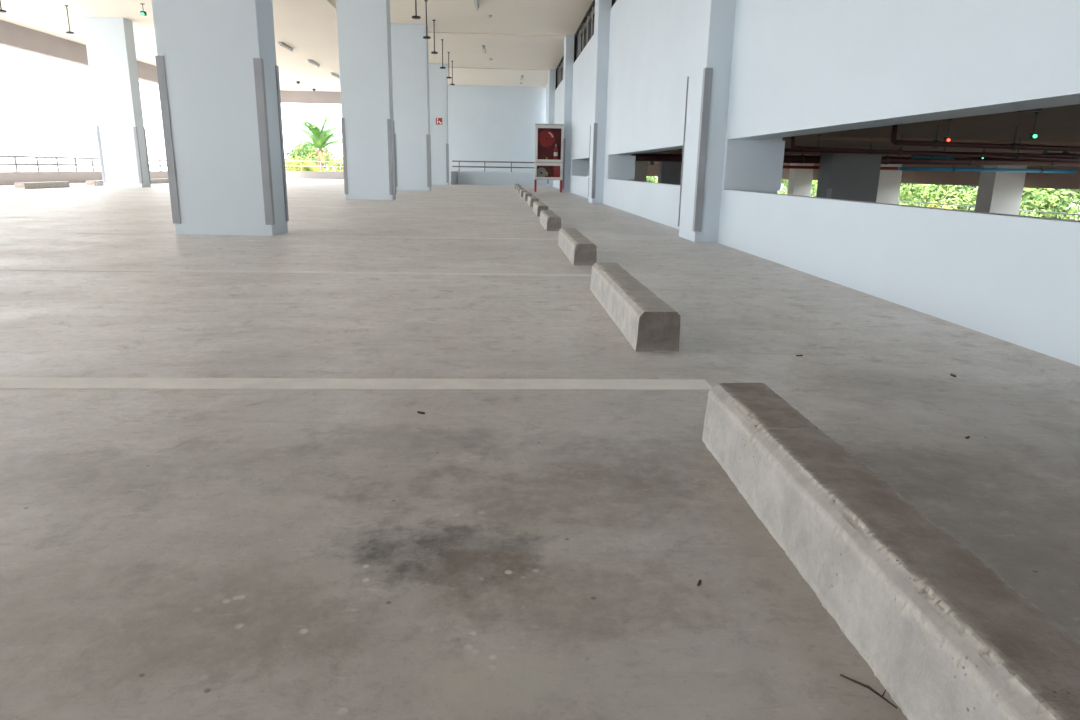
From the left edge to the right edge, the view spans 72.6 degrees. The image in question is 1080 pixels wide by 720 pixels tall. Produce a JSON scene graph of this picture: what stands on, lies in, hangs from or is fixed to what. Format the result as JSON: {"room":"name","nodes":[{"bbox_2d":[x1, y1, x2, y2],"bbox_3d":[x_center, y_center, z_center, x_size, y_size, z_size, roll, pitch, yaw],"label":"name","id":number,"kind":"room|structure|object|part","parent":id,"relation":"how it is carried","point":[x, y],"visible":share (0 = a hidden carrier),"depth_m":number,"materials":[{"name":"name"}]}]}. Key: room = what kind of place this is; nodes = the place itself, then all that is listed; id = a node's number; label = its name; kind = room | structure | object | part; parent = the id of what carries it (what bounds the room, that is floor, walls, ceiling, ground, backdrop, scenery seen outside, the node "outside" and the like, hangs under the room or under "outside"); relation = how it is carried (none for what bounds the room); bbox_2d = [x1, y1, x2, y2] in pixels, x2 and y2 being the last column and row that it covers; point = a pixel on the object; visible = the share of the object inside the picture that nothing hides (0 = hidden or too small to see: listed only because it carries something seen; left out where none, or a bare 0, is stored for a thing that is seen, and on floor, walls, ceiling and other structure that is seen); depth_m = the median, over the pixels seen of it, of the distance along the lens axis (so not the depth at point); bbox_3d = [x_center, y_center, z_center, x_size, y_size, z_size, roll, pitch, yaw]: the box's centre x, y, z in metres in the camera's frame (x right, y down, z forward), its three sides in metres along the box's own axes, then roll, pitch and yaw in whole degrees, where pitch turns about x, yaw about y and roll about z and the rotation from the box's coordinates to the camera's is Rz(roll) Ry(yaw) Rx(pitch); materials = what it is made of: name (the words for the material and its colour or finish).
{"room":"parking garage","nodes":[
{"label":"parking garage","id":0,"kind":"room"},
{"bbox_2d":[0,171,167,184],"bbox_3d":[-13.979,-1.402,6.380,0.250,0.350,66.450,0,15,-3],"label":"wall","id":1,"kind":"structure","parent":0,"point":[6,178],"depth_m":22.31,"materials":[{"name":"white concrete"}]},
{"bbox_2d":[0,155,166,171],"bbox_3d":[-14.564,-4.757,17.711,0.100,0.445,42.200,0,15,-3],"label":"railing","id":2,"kind":"object","parent":1,"relation":"on","point":[11,156],"visible":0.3,"depth_m":22.41,"materials":[{"name":"grey metal"}]},
{"bbox_3d":[-14.716,-5.499,20.621,0.100,0.415,0.100,0,15,-3],"label":"post","id":3,"kind":"part","parent":2,"relation":"part of","materials":[{"name":"grey metal"}]},
{"bbox_2d":[0,0,340,91],"bbox_3d":[-9.132,-5.693,5.492,9.700,0.630,66.400,0,15,-3],"label":"ceiling","id":4,"kind":"structure","parent":0,"point":[309,27],"depth_m":20.29,"materials":[{"name":"beige paint"}]},
{"bbox_2d":[0,0,6,12],"bbox_3d":[-11.355,-7.647,15.420,0.190,0.642,0.190,0,15,-3],"label":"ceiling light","id":5,"kind":"object","parent":4,"relation":"hanging from","point":[1,9],"visible":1,"depth_m":15.46,"materials":[{"name":"black plastic"}]},
{"bbox_2d":[65,5,74,33],"bbox_3d":[-11.484,-8.288,17.885,0.190,0.642,0.190,0,15,-3],"label":"sensor","id":6,"kind":"object","parent":4,"relation":"hanging from","point":[69,31],"visible":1,"depth_m":17.88,"materials":[{"name":"black plastic"}]},
{"bbox_3d":[-11.484,-8.308,17.880,0.080,0.600,0.080,0,15,-3],"label":"rod","id":7,"kind":"part","parent":6,"relation":"part of","materials":[{"name":"grey metal"}]},
{"bbox_2d":[0,20,157,83],"bbox_3d":[-13.937,-5.138,5.411,0.300,0.650,66.450,0,15,-3],"label":"beam","id":8,"kind":"structure","parent":4,"relation":"attached to","point":[13,36],"depth_m":21.93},
{"bbox_2d":[140,3,146,15],"bbox_3d":[-9.460,-8.346,17.494,0.108,0.269,0.122,0,15,-3],"label":"indicator","id":9,"kind":"object","parent":4,"relation":"hanging from","point":[143,13],"visible":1,"depth_m":17.48,"materials":[{"name":"green plastic"}]},
{"bbox_2d":[278,42,292,51],"bbox_3d":[-8.002,-9.861,23.141,0.100,0.110,1.300,0,15,-3],"label":"ceiling light","id":10,"kind":"object","parent":4,"relation":"attached to","point":[282,44],"visible":1,"depth_m":23.02,"materials":[{"name":"white plastic"}]},
{"bbox_2d":[280,90,340,103],"bbox_3d":[-10.354,-13.427,37.480,10.200,0.680,0.250,0,15,-3],"label":"beam","id":11,"kind":"structure","parent":4,"relation":"attached to","point":[312,97],"depth_m":37.30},
{"bbox_2d":[307,59,319,67],"bbox_3d":[-8.242,-10.804,26.763,0.100,0.110,1.400,0,15,-3],"label":"ceiling light","id":12,"kind":"object","parent":4,"relation":"attached to","point":[309,60],"visible":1,"depth_m":26.67,"materials":[{"name":"white plastic"}]},
{"bbox_2d":[286,171,343,178],"bbox_3d":[-10.422,-9.661,38.456,10.200,0.380,0.250,0,15,-3],"label":"wall","id":13,"kind":"structure","parent":0,"point":[289,174],"depth_m":38.26,"materials":[{"name":"white concrete"}]},
{"bbox_2d":[285,160,342,171],"bbox_3d":[-10.412,-10.085,38.300,10.100,0.518,0.100,0,15,-3],"label":"railing","id":14,"kind":"object","parent":13,"relation":"on","point":[340,166],"visible":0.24,"depth_m":38.20,"materials":[{"name":"white metal"}]},
{"bbox_2d":[390,0,594,86],"bbox_3d":[-0.962,-5.761,5.901,6.660,0.420,66.400,0,15,-3],"label":"ceiling","id":15,"kind":"structure","parent":0,"point":[532,17],"depth_m":21.29,"materials":[{"name":"beige paint"}]},
{"bbox_2d":[412,0,420,18],"bbox_3d":[-2.586,-7.562,15.280,0.190,0.852,0.190,0,15,-3],"label":"sensor","id":16,"kind":"object","parent":15,"relation":"hanging from","point":[415,16],"visible":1,"depth_m":15.33,"materials":[{"name":"black plastic"}]},
{"bbox_2d":[423,0,430,38],"bbox_3d":[-2.729,-8.178,17.647,0.190,0.852,0.190,0,15,-3],"label":"sensor","id":17,"kind":"object","parent":15,"relation":"hanging from","point":[426,36],"visible":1,"depth_m":17.66,"materials":[{"name":"black plastic"}]},
{"bbox_3d":[-2.729,-8.198,17.642,0.080,0.810,0.080,0,15,-3],"label":"rod","id":18,"kind":"part","parent":17,"relation":"part of","materials":[{"name":"grey metal"}]},
{"bbox_2d":[431,20,437,53],"bbox_3d":[-2.876,-8.781,19.965,0.190,0.852,0.190,0,15,-3],"label":"sensor","id":19,"kind":"object","parent":15,"relation":"hanging from","point":[433,52],"visible":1,"depth_m":19.98,"materials":[{"name":"black plastic"}]},
{"bbox_3d":[-2.875,-8.801,19.960,0.080,0.810,0.080,0,15,-3],"label":"rod","id":20,"kind":"part","parent":19,"relation":"part of","materials":[{"name":"grey metal"}]},
{"bbox_2d":[440,39,445,68],"bbox_3d":[-3.047,-9.560,22.961,0.190,0.852,0.190,0,15,-3],"label":"sensor","id":21,"kind":"object","parent":15,"relation":"hanging from","point":[442,67],"visible":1,"depth_m":22.97,"materials":[{"name":"black plastic"}]},
{"bbox_2d":[474,0,478,10],"bbox_3d":[-1.512,-8.469,17.376,0.100,0.110,1.400,0,15,-3],"label":"ceiling light","id":22,"kind":"object","parent":15,"relation":"attached to","point":[476,3],"visible":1,"depth_m":17.60,"materials":[{"name":"white plastic"}]},
{"bbox_2d":[448,85,545,181],"bbox_3d":[-2.255,-11.343,37.178,5.960,4.560,2.600,0,15,-3],"label":"wall","id":23,"kind":"structure","parent":0,"point":[486,123],"depth_m":35.80,"materials":[{"name":"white paint"}]},
{"bbox_2d":[0,178,1079,719],"bbox_3d":[-5.890,-1.048,6.869,16.360,0.300,66.400,0,15,-3],"label":"floor","id":24,"kind":"structure","parent":0,"point":[166,554],"depth_m":1.68,"materials":[{"name":"concrete"}]},
{"bbox_2d":[14,181,69,188],"bbox_3d":[-12.396,-4.366,18.327,0.254,0.153,1.875,0,15,-3],"label":"wheel stop","id":25,"kind":"object","parent":24,"relation":"on","point":[57,184],"visible":0.98,"depth_m":18.04,"materials":[{"name":"concrete"}]},
{"bbox_2d":[86,180,103,185],"bbox_3d":[-12.640,-5.183,21.464,0.254,0.153,1.875,0,15,-3],"label":"wheel stop","id":26,"kind":"object","parent":24,"relation":"on","point":[88,182],"visible":0.4,"depth_m":20.60,"materials":[{"name":"concrete"}]},
{"bbox_2d":[82,16,150,186],"bbox_3d":[-11.465,-6.944,19.953,1.054,4.360,0.544,0,15,-3],"label":"pillar","id":27,"kind":"structure","parent":24,"relation":"on","point":[110,42],"depth_m":19.74,"materials":[{"name":"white paint"}]},
{"bbox_2d":[151,178,168,183],"bbox_3d":[-12.700,-5.974,24.514,0.254,0.153,1.875,0,15,-3],"label":"wheel stop","id":28,"kind":"object","parent":24,"relation":"on","point":[164,180],"visible":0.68,"depth_m":24.25,"materials":[{"name":"concrete"}]},
{"bbox_2d":[151,0,288,235],"bbox_3d":[-2.997,-3.488,6.717,0.934,4.600,0.544,0,15,-3],"label":"pillar","id":29,"kind":"structure","parent":24,"relation":"on","point":[217,68],"depth_m":6.80,"materials":[{"name":"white paint"}]},
{"bbox_2d":[0,268,590,275],"bbox_3d":[-1.939,-0.562,4.667,4.600,0.002,0.104,0,15,-3],"label":"parking line","id":30,"kind":"object","parent":24,"relation":"on","point":[15,269],"visible":0.98,"depth_m":4.68,"materials":[{"name":"white paint"}]},
{"bbox_2d":[78,233,557,239],"bbox_3d":[-2.076,-1.198,7.112,4.600,0.002,0.104,0,15,-3],"label":"parking line","id":31,"kind":"object","parent":24,"relation":"on","point":[78,233],"visible":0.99,"depth_m":7.11,"materials":[{"name":"white paint"}]},
{"bbox_2d":[0,377,711,389],"bbox_3d":[-1.752,0.070,2.239,4.600,0.002,0.120,0,15,-3],"label":"parking line","id":32,"kind":"object","parent":24,"relation":"on","point":[5,383],"visible":0.99,"depth_m":2.30,"materials":[{"name":"white paint"}]},
{"bbox_2d":[336,0,396,199],"bbox_3d":[-3.495,-5.594,14.813,0.984,4.600,0.524,0,15,-3],"label":"pillar","id":33,"kind":"structure","parent":24,"relation":"on","point":[364,26],"depth_m":14.67,"materials":[{"name":"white paint"}]},
{"bbox_2d":[391,23,430,190],"bbox_3d":[-3.713,-7.261,21.237,1.009,4.600,0.544,0,15,-3],"label":"pillar","id":34,"kind":"structure","parent":24,"relation":"on","point":[409,49],"depth_m":20.97,"materials":[{"name":"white paint"}]},
{"bbox_2d":[429,63,448,184],"bbox_3d":[-4.123,-9.262,28.931,0.994,4.600,0.624,0,15,-3],"label":"pillar","id":35,"kind":"structure","parent":24,"relation":"on","point":[438,82],"depth_m":28.68,"materials":[{"name":"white paint"}]},
{"bbox_2d":[436,118,441,124],"bbox_3d":[-3.935,-9.300,28.612,0.250,0.250,0.017,0,15,-3],"label":"fire sign","id":36,"kind":"object","parent":35,"relation":"attached to","point":[438,120],"visible":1,"depth_m":28.61,"materials":[{"name":"red paint"}]},
{"bbox_2d":[451,171,457,184],"bbox_3d":[-3.604,-7.691,31.022,0.240,0.530,1.000,0,15,-3],"label":"trim","id":37,"kind":"structure","parent":24,"relation":"on","point":[454,174],"depth_m":30.55,"materials":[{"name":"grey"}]},
{"bbox_2d":[519,189,526,196],"bbox_3d":[-0.429,-4.295,18.880,0.170,0.153,1.500,0,15,-3],"label":"wheel stop","id":38,"kind":"object","parent":24,"relation":"on","point":[521,190],"visible":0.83,"depth_m":18.34,"materials":[{"name":"concrete"}]},
{"bbox_2d":[523,192,531,200],"bbox_3d":[-0.282,-3.692,16.561,0.169,0.153,1.500,0,15,-3],"label":"wheel stop","id":39,"kind":"object","parent":24,"relation":"on","point":[525,194],"visible":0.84,"depth_m":15.95,"materials":[{"name":"concrete"}]},
{"bbox_2d":[527,196,538,206],"bbox_3d":[-0.136,-3.038,14.049,0.170,0.153,1.500,0,15,-3],"label":"wheel stop","id":40,"kind":"object","parent":24,"relation":"on","point":[531,199],"visible":0.88,"depth_m":13.35,"materials":[{"name":"concrete"}]},
{"bbox_2d":[533,202,547,216],"bbox_3d":[0.002,-2.352,11.410,0.169,0.153,1.500,0,15,-3],"label":"wheel stop","id":41,"kind":"object","parent":24,"relation":"on","point":[537,206],"visible":0.82,"depth_m":10.80,"materials":[{"name":"concrete"}]},
{"bbox_2d":[534,123,563,191],"bbox_3d":[0.268,-6.145,22.387,0.877,2.000,0.240,0,15,-3],"label":"tall cabinet","id":42,"kind":"object","parent":24,"relation":"on","point":[548,165],"visible":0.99,"depth_m":22.26,"materials":[{"name":"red metal"}]},
{"bbox_3d":[-0.141,-5.359,22.596,0.060,0.360,0.170,0,15,-3],"label":"leg","id":43,"kind":"part","parent":42,"relation":"part of","materials":[{"name":"red paint"}]},
{"bbox_3d":[0.259,-5.752,22.404,0.715,0.340,0.005,0,15,-3],"label":"glass pane","id":44,"kind":"part","parent":42,"relation":"part of","materials":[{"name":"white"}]},
{"bbox_3d":[0.265,-5.756,22.403,0.857,0.480,0.025,0,15,-3],"label":"door","id":45,"kind":"part","parent":42,"relation":"part of","materials":[{"name":"metal"}]},
{"bbox_3d":[0.279,-6.540,22.200,0.857,1.060,0.025,0,15,-3],"label":"door","id":46,"kind":"part","parent":42,"relation":"part of","materials":[{"name":"metal"}]},
{"bbox_3d":[0.285,-6.531,22.203,0.712,0.910,0.005,0,15,-3],"label":"glass pane","id":47,"kind":"part","parent":42,"relation":"part of","materials":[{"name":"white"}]},
{"bbox_2d":[540,210,560,230],"bbox_3d":[0.117,-1.702,8.906,0.170,0.153,1.500,0,15,-3],"label":"wheel stop","id":48,"kind":"object","parent":24,"relation":"on","point":[549,220],"visible":1,"depth_m":8.20,"materials":[{"name":"concrete"}]},
{"bbox_2d":[546,69,560,186],"bbox_3d":[0.707,-9.415,29.996,0.792,4.530,0.672,0,15,-3],"label":"wall column","id":49,"kind":"structure","parent":24,"relation":"on","point":[552,72],"depth_m":29.38,"materials":[{"name":"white paint"}]},
{"bbox_2d":[562,35,587,191],"bbox_3d":[1.096,-7.480,22.553,0.792,4.530,0.672,0,15,-3],"label":"wall column","id":50,"kind":"structure","parent":24,"relation":"on","point":[569,39],"depth_m":22.17,"materials":[{"name":"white paint"}]},
{"bbox_2d":[558,228,596,265],"bbox_3d":[0.285,-0.940,5.978,0.170,0.153,1.500,0,15,-3],"label":"wheel stop","id":51,"kind":"object","parent":24,"relation":"on","point":[579,249],"visible":1,"depth_m":5.36,"materials":[{"name":"concrete"}]},
{"bbox_2d":[588,0,630,203],"bbox_3d":[1.487,-5.532,15.058,0.792,4.530,0.684,0,15,-3],"label":"wall column","id":52,"kind":"structure","parent":24,"relation":"on","point":[602,7],"depth_m":14.86,"materials":[{"name":"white paint"}]},
{"bbox_2d":[590,263,679,351],"bbox_3d":[0.408,-0.295,3.493,0.169,0.153,1.500,0,15,-3],"label":"wheel stop","id":53,"kind":"object","parent":24,"relation":"on","point":[645,320],"visible":1,"depth_m":2.98,"materials":[{"name":"concrete"}]},
{"bbox_2d":[678,0,782,242],"bbox_3d":[1.911,-3.421,6.939,0.792,4.530,0.684,0,15,-3],"label":"wall column","id":54,"kind":"structure","parent":24,"relation":"on","point":[708,81],"depth_m":6.99,"materials":[{"name":"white paint"}]},
{"bbox_2d":[840,674,897,708],"bbox_3d":[0.431,0.430,0.965,0.010,0.014,0.079,-12,19,-41],"label":"twig","id":55,"kind":"object","parent":24,"relation":"on","point":[846,677],"visible":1,"depth_m":0.96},
{"bbox_2d":[702,383,1079,719],"bbox_3d":[0.535,0.328,1.096,0.170,0.153,1.580,0,15,-3],"label":"wheel stop","id":56,"kind":"object","parent":24,"relation":"on","point":[942,632],"visible":1,"depth_m":1.02,"materials":[{"name":"concrete"}]},
{"bbox_2d":[546,0,1079,365],"bbox_3d":[2.127,-2.951,5.138,0.550,4.530,63.200,0,15,-3],"label":"wall","id":57,"kind":"structure","parent":0,"point":[799,67],"depth_m":4.28,"materials":[{"name":"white paint"}]},
{"bbox_2d":[428,32,565,38],"bbox_3d":[-1.623,-9.682,21.892,5.210,0.040,0.450,0,15,-3],"label":"ceiling beam","id":58,"kind":"structure","parent":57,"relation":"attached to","point":[429,33],"depth_m":21.80,"materials":[{"name":"beige paint"}]},
{"bbox_2d":[447,67,548,71],"bbox_3d":[-2.011,-11.617,29.334,5.210,0.040,0.450,0,15,-3],"label":"trim","id":59,"kind":"structure","parent":57,"relation":"attached to","point":[454,68],"depth_m":29.23,"materials":[{"name":"beige paint"}]},
{"bbox_2d":[458,171,545,185],"bbox_3d":[-1.521,-7.787,31.494,3.970,0.550,0.250,0,15,-3],"label":"wall","id":60,"kind":"structure","parent":57,"relation":"attached to","point":[464,177],"depth_m":31.36,"materials":[{"name":"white paint"}]},
{"bbox_2d":[452,160,534,171],"bbox_3d":[-1.643,-8.261,31.369,4.190,0.428,0.100,0,15,-3],"label":"railing","id":61,"kind":"object","parent":60,"relation":"on","point":[459,166],"visible":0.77,"depth_m":31.31,"materials":[{"name":"grey metal"}]},
{"bbox_2d":[555,55,563,89],"bbox_3d":[0.919,-10.244,25.814,0.240,0.820,7.040,0,15,-3],"label":"air vent","id":62,"kind":"object","parent":57,"relation":"in","point":[562,59],"visible":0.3,"depth_m":28.31,"materials":[{"name":"black metal"}]},
{"bbox_2d":[574,0,594,61],"bbox_3d":[1.310,-8.302,18.343,0.240,0.820,7.100,0,15,-3],"label":"window","id":63,"kind":"structure","parent":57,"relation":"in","point":[588,32],"depth_m":19.79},
{"bbox_3d":[1.410,-8.302,18.348,0.040,0.820,7.100,0,15,-3],"label":"panel","id":64,"kind":"part","parent":63,"relation":"part of","materials":[{"name":"glass"}]},
{"bbox_2d":[588,104,1079,163],"bbox_3d":[8.999,-3.142,9.999,14.190,0.300,72.000,0,15,-3],"label":"ceiling","id":65,"kind":"structure","parent":0,"point":[1059,123],"depth_m":9.03,"materials":[{"name":"brown concrete"}]},
{"bbox_2d":[646,163,658,175],"bbox_3d":[6.977,-11.626,44.828,13.790,0.810,0.200,0,15,-3],"label":"trim","id":66,"kind":"structure","parent":65,"relation":"attached to","point":[652,170],"depth_m":44.73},
{"bbox_2d":[658,150,910,155],"bbox_3d":[8.591,-5.218,18.656,13.300,0.055,0.220,0,15,-3],"label":"trim","id":67,"kind":"structure","parent":65,"relation":"attached to","point":[811,153],"depth_m":18.44,"materials":[{"name":"metal"}]},
{"bbox_2d":[631,154,1079,165],"bbox_3d":[8.585,-4.601,16.840,13.101,0.319,0.194,0,15,-3],"label":"pipe","id":68,"kind":"object","parent":65,"relation":"hanging from","point":[801,159],"visible":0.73,"depth_m":16.80,"materials":[{"name":"brown metal"}]},
{"bbox_2d":[677,142,1079,157],"bbox_3d":[8.813,-3.529,12.475,13.100,0.199,0.084,0,15,-3],"label":"pipe","id":69,"kind":"object","parent":65,"relation":"hanging from","point":[1073,155],"visible":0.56,"depth_m":12.40,"materials":[{"name":"brown metal"}]},
{"bbox_2d":[783,165,1009,170],"bbox_3d":[10.778,-5.814,21.812,8.200,0.389,0.114,0,15,-3],"label":"pipe","id":70,"kind":"object","parent":65,"relation":"hanging from","point":[784,166],"visible":0.11,"depth_m":21.67,"materials":[{"name":"metal"}]},
{"bbox_2d":[782,164,1079,189],"bbox_3d":[15.799,-2.574,10.502,0.250,0.815,72.000,0,15,-3],"label":"trim","id":71,"kind":"structure","parent":65,"relation":"attached to","point":[1032,180],"depth_m":25.52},
{"bbox_2d":[782,136,1079,145],"bbox_3d":[8.985,-3.258,11.116,13.300,0.055,0.220,0,15,-3],"label":"pipe","id":72,"kind":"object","parent":65,"relation":"attached to","point":[796,137],"depth_m":10.86,"materials":[{"name":"brown metal"}]},
{"bbox_2d":[910,147,954,159],"bbox_3d":[6.885,-3.633,12.864,0.770,0.258,0.120,0,15,-3],"label":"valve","id":73,"kind":"object","parent":65,"relation":"hanging from","point":[912,156],"visible":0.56,"depth_m":12.86,"materials":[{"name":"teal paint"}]},
{"bbox_2d":[790,134,1079,161],"bbox_3d":[7.906,-2.795,10.032,9.166,0.425,0.076,0,15,-3],"label":"pipe","id":74,"kind":"object","parent":65,"relation":"hanging from","point":[900,151],"visible":0.84,"depth_m":9.88,"materials":[{"name":"brown metal"}]},
{"bbox_2d":[943,119,952,141],"bbox_3d":[3.938,-2.212,7.072,0.050,0.212,0.057,0,15,-3],"label":"indicator","id":75,"kind":"object","parent":65,"relation":"hanging from","point":[946,139],"visible":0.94,"depth_m":7.08,"materials":[{"name":"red plastic"}]},
{"bbox_2d":[891,125,1079,151],"bbox_3d":[7.420,-2.342,8.055,7.343,0.327,0.080,0,15,-3],"label":"pipe","id":76,"kind":"object","parent":65,"relation":"hanging from","point":[1014,146],"visible":0.91,"depth_m":7.90,"materials":[{"name":"brown metal"}]},
{"bbox_2d":[898,165,1076,172],"bbox_3d":[12.502,-5.427,20.450,5.100,0.394,0.124,0,15,-3],"label":"pipe","id":77,"kind":"object","parent":65,"relation":"hanging from","point":[952,169],"visible":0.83,"depth_m":20.45,"materials":[{"name":"metal"}]},
{"bbox_2d":[1017,108,1041,112],"bbox_3d":[3.828,-1.959,5.743,0.120,0.035,0.120,0,15,-3],"label":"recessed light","id":78,"kind":"object","parent":65,"relation":"in","point":[1040,109],"visible":0.57,"depth_m":5.70,"materials":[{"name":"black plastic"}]},
{"bbox_2d":[1028,112,1039,137],"bbox_3d":[4.165,-1.976,6.173,0.050,0.212,0.057,0,15,-3],"label":"indicator","id":79,"kind":"object","parent":65,"relation":"hanging from","point":[1031,135],"visible":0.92,"depth_m":6.18,"materials":[{"name":"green plastic"}]},
{"bbox_3d":[4.165,-1.996,6.175,0.042,0.174,0.041,0,15,-3],"label":"stem","id":80,"kind":"part","parent":79,"relation":"part of","materials":[{"name":"grey metal"}]},
{"bbox_2d":[1043,151,1079,153],"bbox_3d":[9.283,-3.660,12.983,0.770,0.184,0.120,0,15,-3],"label":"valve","id":81,"kind":"object","parent":65,"relation":"hanging from","point":[1045,152],"visible":0.29,"depth_m":12.95,"materials":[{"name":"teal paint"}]},
{"bbox_3d":[9.077,-0.528,10.682,13.940,0.300,72.000,0,15,-3],"label":"floor","id":82,"kind":"structure","parent":0,"visible":0},
{"bbox_2d":[630,161,646,181],"bbox_3d":[5.010,-9.006,37.751,0.750,2.400,0.600,0,15,-3],"label":"pillar","id":83,"kind":"structure","parent":82,"relation":"on","point":[640,166],"depth_m":37.30,"materials":[{"name":"grey paint"}]},
{"bbox_2d":[658,162,681,184],"bbox_3d":[5.199,-6.897,29.619,0.820,2.400,0.600,0,15,-3],"label":"pillar","id":84,"kind":"structure","parent":82,"relation":"on","point":[668,172],"depth_m":29.19,"materials":[{"name":"grey paint"}]},
{"bbox_2d":[787,163,813,195],"bbox_3d":[13.454,-8.940,38.080,0.950,2.400,0.750,0,15,-3],"label":"pillar","id":85,"kind":"structure","parent":82,"relation":"on","point":[800,180],"depth_m":37.67,"materials":[{"name":"grey paint"}]},
{"bbox_2d":[816,147,882,201],"bbox_3d":[6.353,-3.175,15.329,1.027,2.400,0.612,0,15,-3],"label":"pillar","id":86,"kind":"structure","parent":82,"relation":"on","point":[845,176],"depth_m":14.91,"materials":[{"name":"grey paint"}]},
{"bbox_2d":[876,164,902,203],"bbox_3d":[13.709,-6.680,29.370,0.950,2.400,0.750,0,15,-3],"label":"pillar","id":87,"kind":"structure","parent":82,"relation":"on","point":[889,183],"depth_m":28.93,"materials":[{"name":"grey paint"}]},
{"bbox_2d":[974,165,1026,214],"bbox_3d":[14.297,-4.995,22.907,0.950,2.400,0.750,0,15,-3],"label":"pillar","id":88,"kind":"structure","parent":82,"relation":"on","point":[998,192],"depth_m":22.53,"materials":[{"name":"grey paint"}]},
{"bbox_3d":[15.769,-0.878,10.941,0.250,0.480,72.000,0,15,-3],"label":"wall","id":89,"kind":"structure","parent":0,"visible":0},
{"bbox_2d":[779,191,1079,218],"bbox_3d":[15.141,-4.459,22.909,0.100,0.430,45.100,0,15,-3],"label":"railing","id":90,"kind":"object","parent":89,"relation":"on","point":[779,191],"visible":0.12,"depth_m":25.72,"materials":[{"name":"metal"}]},
{"label":"outside","id":91,"kind":"structure","parent":0,"visible":0},
{"bbox_2d":[943,197,1079,219],"bbox_3d":[-2.607,-7.907,49.536,320.000,0.300,340.000,0,15,-3],"label":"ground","id":92,"kind":"structure","parent":91,"point":[1072,204],"depth_m":132.68,"materials":[{"name":"green plant"}]},
{"bbox_2d":[285,156,318,170],"bbox_3d":[-13.757,-9.091,42.394,1.934,5.193,1.988,10,17,32],"label":"shrub","id":93,"kind":"object","parent":92,"relation":"on","point":[312,165],"visible":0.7,"depth_m":41.59,"materials":[{"name":"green plant"}]},
{"bbox_2d":[284,139,337,170],"bbox_3d":[-19.079,-14.966,61.447,4.900,6.829,3.986,1,15,0],"label":"shrub","id":94,"kind":"object","parent":92,"relation":"on","point":[309,150],"visible":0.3,"depth_m":60.00,"materials":[{"name":"green plant"}]},
{"bbox_2d":[284,149,337,171],"bbox_3d":[-17.388,-12.638,54.718,4.722,5.766,4.592,13,19,38],"label":"shrub","id":95,"kind":"object","parent":92,"relation":"on","point":[287,153],"visible":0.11,"depth_m":53.42,"materials":[{"name":"green plant"}]},
{"bbox_2d":[287,112,341,169],"bbox_3d":[-14.633,-12.560,49.895,4.502,8.137,4.909,-13,20,-43],"label":"palm tree","id":96,"kind":"object","parent":92,"relation":"on","point":[320,137],"visible":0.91,"depth_m":48.81,"materials":[{"name":"green plant"}]},
{"bbox_2d":[326,156,343,171],"bbox_3d":[-11.432,-9.277,42.916,1.994,5.373,2.056,0,15,-3],"label":"shrub","id":97,"kind":"object","parent":92,"relation":"on","point":[337,169],"visible":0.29,"depth_m":42.10,"materials":[{"name":"yellow plant"}]},
{"bbox_2d":[646,176,657,182],"bbox_3d":[8.346,-10.801,50.789,5.242,5.068,5.125,14,19,41],"label":"tree","id":98,"kind":"object","parent":92,"relation":"on","point":[653,179],"visible":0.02,"depth_m":49.53,"materials":[{"name":"green plant"}]},
{"bbox_2d":[781,179,816,193],"bbox_3d":[19.434,-12.065,55.210,4.659,5.678,4.765,14,20,42],"label":"tree","id":99,"kind":"object","parent":92,"relation":"on","point":[784,182],"visible":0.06,"depth_m":54.86,"materials":[{"name":"green plant"}]},
{"bbox_2d":[811,180,817,195],"bbox_3d":[20.158,-10.440,49.288,5.158,5.527,4.196,-4,15,-20],"label":"tree","id":100,"kind":"object","parent":92,"relation":"on","point":[814,184],"visible":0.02,"depth_m":48.93,"materials":[{"name":"green plant"}]},
{"bbox_2d":[898,183,924,205],"bbox_3d":[20.234,-8.509,42.882,4.556,5.005,4.852,-10,18,-38],"label":"tree","id":101,"kind":"object","parent":92,"relation":"on","point":[901,184],"visible":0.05,"depth_m":41.35,"materials":[{"name":"green plant"}]},
{"bbox_2d":[898,199,928,206],"bbox_3d":[16.605,-5.717,34.396,2.485,3.732,2.417,-11,19,-39],"label":"shrub","id":102,"kind":"object","parent":92,"relation":"on","point":[914,204],"visible":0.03,"depth_m":33.70,"materials":[{"name":"green plant"}]},
{"bbox_2d":[898,183,977,210],"bbox_3d":[20.373,-6.934,36.863,4.765,4.980,4.659,-8,17,-31],"label":"tree","id":103,"kind":"object","parent":92,"relation":"on","point":[932,192],"visible":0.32,"depth_m":36.02,"materials":[{"name":"green plant"}]},
{"bbox_2d":[925,201,955,208],"bbox_3d":[16.677,-4.781,30.863,2.456,3.694,2.537,0,15,-3],"label":"shrub","id":104,"kind":"object","parent":92,"relation":"on","point":[931,205],"visible":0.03,"depth_m":30.70,"materials":[{"name":"yellow plant"}]},
{"bbox_2d":[974,188,1079,219],"bbox_3d":[21.087,-5.380,31.218,5.158,4.828,4.196,-5,16,-22],"label":"tree","id":105,"kind":"object","parent":92,"relation":"on","point":[1050,201],"visible":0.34,"depth_m":29.87,"materials":[{"name":"green plant"}]},
{"bbox_2d":[1019,208,1048,217],"bbox_3d":[17.006,-3.741,26.995,2.485,3.632,2.417,11,18,34],"label":"shrub","id":106,"kind":"object","parent":92,"relation":"on","point":[1022,212],"visible":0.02,"depth_m":26.40,"materials":[{"name":"green plant"}]},
{"bbox_2d":[1037,189,1079,204],"bbox_3d":[27.535,-8.333,39.067,6.065,6.829,5.695,-11,19,-38],"label":"tree","id":107,"kind":"object","parent":92,"relation":"on","point":[1072,190],"visible":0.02,"depth_m":37.35,"materials":[{"name":"green plant"}]}
]}

